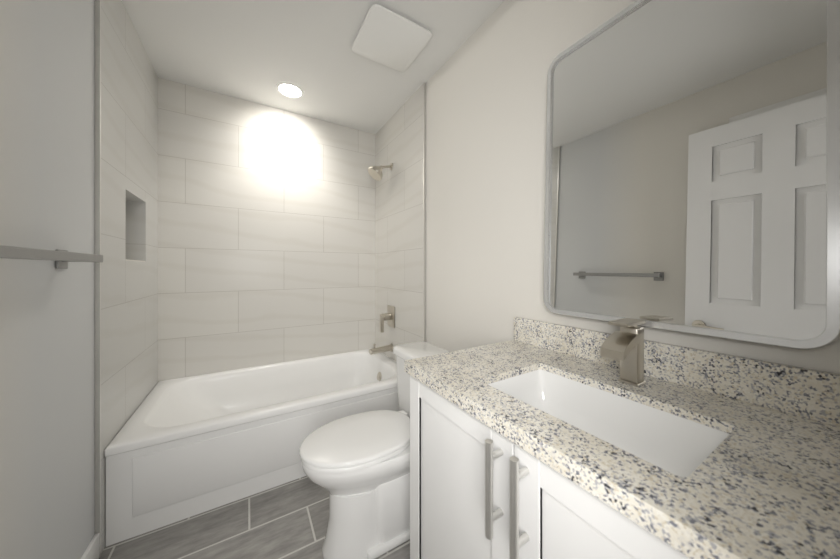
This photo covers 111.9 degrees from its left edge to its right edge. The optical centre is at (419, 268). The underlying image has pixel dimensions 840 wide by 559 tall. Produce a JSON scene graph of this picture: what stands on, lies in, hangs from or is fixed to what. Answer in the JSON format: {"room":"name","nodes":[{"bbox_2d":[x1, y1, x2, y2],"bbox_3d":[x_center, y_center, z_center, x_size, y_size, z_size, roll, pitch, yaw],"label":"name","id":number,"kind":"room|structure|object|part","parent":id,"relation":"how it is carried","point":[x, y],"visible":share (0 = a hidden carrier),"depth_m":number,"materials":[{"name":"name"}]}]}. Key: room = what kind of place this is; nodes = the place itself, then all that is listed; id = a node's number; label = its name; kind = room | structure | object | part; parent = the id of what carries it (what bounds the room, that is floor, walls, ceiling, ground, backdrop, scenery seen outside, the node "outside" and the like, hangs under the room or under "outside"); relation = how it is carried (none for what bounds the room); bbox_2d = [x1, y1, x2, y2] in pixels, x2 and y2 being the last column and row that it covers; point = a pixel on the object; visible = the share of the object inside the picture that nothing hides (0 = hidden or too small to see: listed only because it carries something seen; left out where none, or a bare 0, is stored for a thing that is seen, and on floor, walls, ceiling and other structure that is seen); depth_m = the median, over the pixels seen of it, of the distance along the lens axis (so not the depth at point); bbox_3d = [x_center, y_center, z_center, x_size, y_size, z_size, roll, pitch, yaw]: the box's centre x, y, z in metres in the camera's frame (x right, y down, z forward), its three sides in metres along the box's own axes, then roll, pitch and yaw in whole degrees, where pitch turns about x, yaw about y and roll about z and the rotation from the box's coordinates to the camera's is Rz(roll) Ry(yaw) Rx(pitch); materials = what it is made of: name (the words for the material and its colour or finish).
{"room":"bathroom","nodes":[
{"label":"bathroom","id":0,"kind":"room"},
{"bbox_2d":[0,0,94,558],"bbox_3d":[-0.858,-0.055,0.316,0.120,2.370,1.790,0,0,-31],"label":"wall","id":1,"kind":"structure","parent":0,"point":[47,307],"depth_m":0.84,"materials":[{"name":"white paint"}]},
{"bbox_2d":[0,245,102,268],"bbox_3d":[-0.966,-0.031,0.695,0.087,0.060,0.590,0,0,-31],"label":"towel rail","id":2,"kind":"object","parent":1,"relation":"attached to","point":[61,258],"visible":1,"depth_m":0.71,"materials":[{"name":"silver metal"}]},
{"bbox_2d":[81,533,99,558],"bbox_3d":[-1.042,1.080,0.749,0.014,0.100,0.841,0,0,-31],"label":"baseboard","id":3,"kind":"structure","parent":1,"relation":"attached to","point":[92,550],"depth_m":1.07,"materials":[{"name":"white wood"}]},
{"bbox_2d":[101,0,157,552],"bbox_3d":[-1.534,-0.055,1.443,0.132,2.370,0.838,0,0,-31],"label":"tiled wall","id":4,"kind":"structure","parent":0,"point":[129,222],"depth_m":1.36,"materials":[{"name":"white tile"}]},
{"bbox_2d":[95,0,100,555],"bbox_3d":[-1.262,-0.055,1.113,0.014,2.370,0.009,0,0,-31],"label":"trim","id":5,"kind":"structure","parent":4,"relation":"attached to","point":[97,266],"depth_m":1.11,"materials":[{"name":"metal"}]},
{"bbox_2d":[99,476,409,558],"bbox_3d":[-0.220,1.160,0.849,1.764,0.060,3.480,0,0,-31],"label":"floor","id":6,"kind":"structure","parent":0,"point":[288,520],"depth_m":1.21,"materials":[{"name":"grey tile"}]},
{"bbox_2d":[104,348,398,546],"bbox_3d":[-0.842,0.927,1.877,1.497,0.405,0.808,0,0,-31],"label":"tub","id":7,"kind":"object","parent":6,"relation":"on","point":[177,449],"visible":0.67,"depth_m":1.45,"materials":[{"name":"ceramic"}]},
{"bbox_2d":[299,341,449,558],"bbox_3d":[-0.094,0.768,1.294,0.846,0.724,0.444,0,0,-31],"label":"toilet","id":8,"kind":"object","parent":6,"relation":"on","point":[357,466],"visible":0.71,"depth_m":1.12,"materials":[{"name":"ceramic"}]},
{"bbox_3d":[-0.245,0.709,1.202,0.492,0.042,0.340,0,0,-31],"label":"lid","id":9,"kind":"part","parent":8,"relation":"part of","materials":[{"name":"ceramic"}]},
{"bbox_3d":[0.048,0.426,1.379,0.217,0.038,0.444,0,0,-31],"label":"tank lid","id":10,"kind":"part","parent":8,"relation":"part of","materials":[{"name":"ceramic"}]},
{"bbox_2d":[404,317,839,558],"bbox_3d":[0.409,0.634,0.712,0.586,0.991,0.906,0,0,-31],"label":"bathroom vanity","id":11,"kind":"object","parent":6,"relation":"on","point":[535,439],"visible":1,"depth_m":0.60,"materials":[{"name":"stone"}]},
{"bbox_3d":[0.087,0.691,0.782,0.020,0.678,0.438,0,0,-31],"label":"door","id":12,"kind":"part","parent":11,"relation":"part of","materials":[{"name":"white wood"}]},
{"bbox_2d":[600,317,646,386],"bbox_3d":[0.545,0.225,0.757,0.135,0.172,0.054,0,0,-31],"label":"faucet","id":13,"kind":"object","parent":11,"relation":"on","point":[626,345],"depth_m":0.76,"materials":[{"name":"silver metal"}]},
{"bbox_3d":[0.319,0.691,0.399,0.020,0.678,0.451,0,0,-31],"label":"door","id":14,"kind":"part","parent":11,"relation":"part of","materials":[{"name":"white wood"}]},
{"bbox_2d":[158,77,374,381],"bbox_3d":[-1.087,-0.055,2.281,1.764,2.370,0.132,0,0,-31],"label":"tiled wall","id":15,"kind":"structure","parent":0,"point":[266,235],"depth_m":2.12,"materials":[{"name":"white tile"}]},
{"bbox_2d":[122,0,504,133],"bbox_3d":[-0.220,-1.280,0.849,1.764,0.080,3.480,0,0,-31],"label":"ceiling","id":16,"kind":"structure","parent":0,"point":[255,51],"depth_m":1.60,"materials":[{"name":"paint"}]},
{"bbox_2d":[275,81,303,98],"bbox_3d":[-0.900,-1.236,1.968,0.184,0.008,0.184,0,0,-31],"label":"ceiling light","id":17,"kind":"object","parent":16,"relation":"attached to","point":[289,90],"depth_m":1.96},
{"bbox_2d":[352,4,431,71],"bbox_3d":[-0.158,-1.228,1.535,0.340,0.024,0.340,0,0,-31],"label":"fan","id":18,"kind":"object","parent":16,"relation":"attached to","point":[390,39],"visible":0.98,"depth_m":1.50,"materials":[{"name":"white plastic"}]},
{"bbox_2d":[375,84,422,361],"bbox_3d":[-0.138,-0.055,2.289,0.132,2.370,0.838,0,0,-31],"label":"tiled wall","id":19,"kind":"structure","parent":0,"point":[399,226],"depth_m":2.18,"materials":[{"name":"white tile"}]},
{"bbox_2d":[368,163,392,180],"bbox_3d":[-0.317,-0.785,2.263,0.200,0.160,0.132,0,0,-31],"label":"shower head","id":20,"kind":"object","parent":19,"relation":"attached to","point":[375,172],"visible":1,"depth_m":2.23},
{"bbox_2d":[369,343,392,354],"bbox_3d":[-0.315,0.633,2.264,0.196,0.082,0.068,0,0,-31],"label":"tub spout","id":21,"kind":"object","parent":19,"relation":"attached to","point":[386,348],"visible":1,"depth_m":2.25,"materials":[{"name":"silver metal"}]},
{"bbox_2d":[380,305,394,332],"bbox_3d":[-0.274,0.403,2.289,0.100,0.205,0.130,0,0,-31],"label":"tub valve","id":22,"kind":"object","parent":19,"relation":"attached to","point":[389,316],"visible":1,"depth_m":2.26,"materials":[{"name":"silver metal"}]},
{"bbox_2d":[423,83,425,341],"bbox_3d":[0.030,-0.055,1.895,0.014,2.370,0.009,0,0,-31],"label":"trim","id":23,"kind":"structure","parent":19,"relation":"attached to","point":[424,212],"depth_m":1.89,"materials":[{"name":"metal"}]},
{"bbox_2d":[426,0,839,373],"bbox_3d":[0.548,-0.055,1.168,0.120,2.370,1.790,0,0,-31],"label":"wall","id":24,"kind":"structure","parent":0,"point":[486,105],"depth_m":1.34,"materials":[{"name":"white paint"}]},
{"bbox_2d":[544,0,839,349],"bbox_3d":[0.654,-0.316,0.820,0.058,0.960,0.635,0,0,-31],"label":"mirror","id":25,"kind":"object","parent":24,"relation":"attached to","point":[692,186],"visible":1,"depth_m":0.71,"materials":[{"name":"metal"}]}
]}

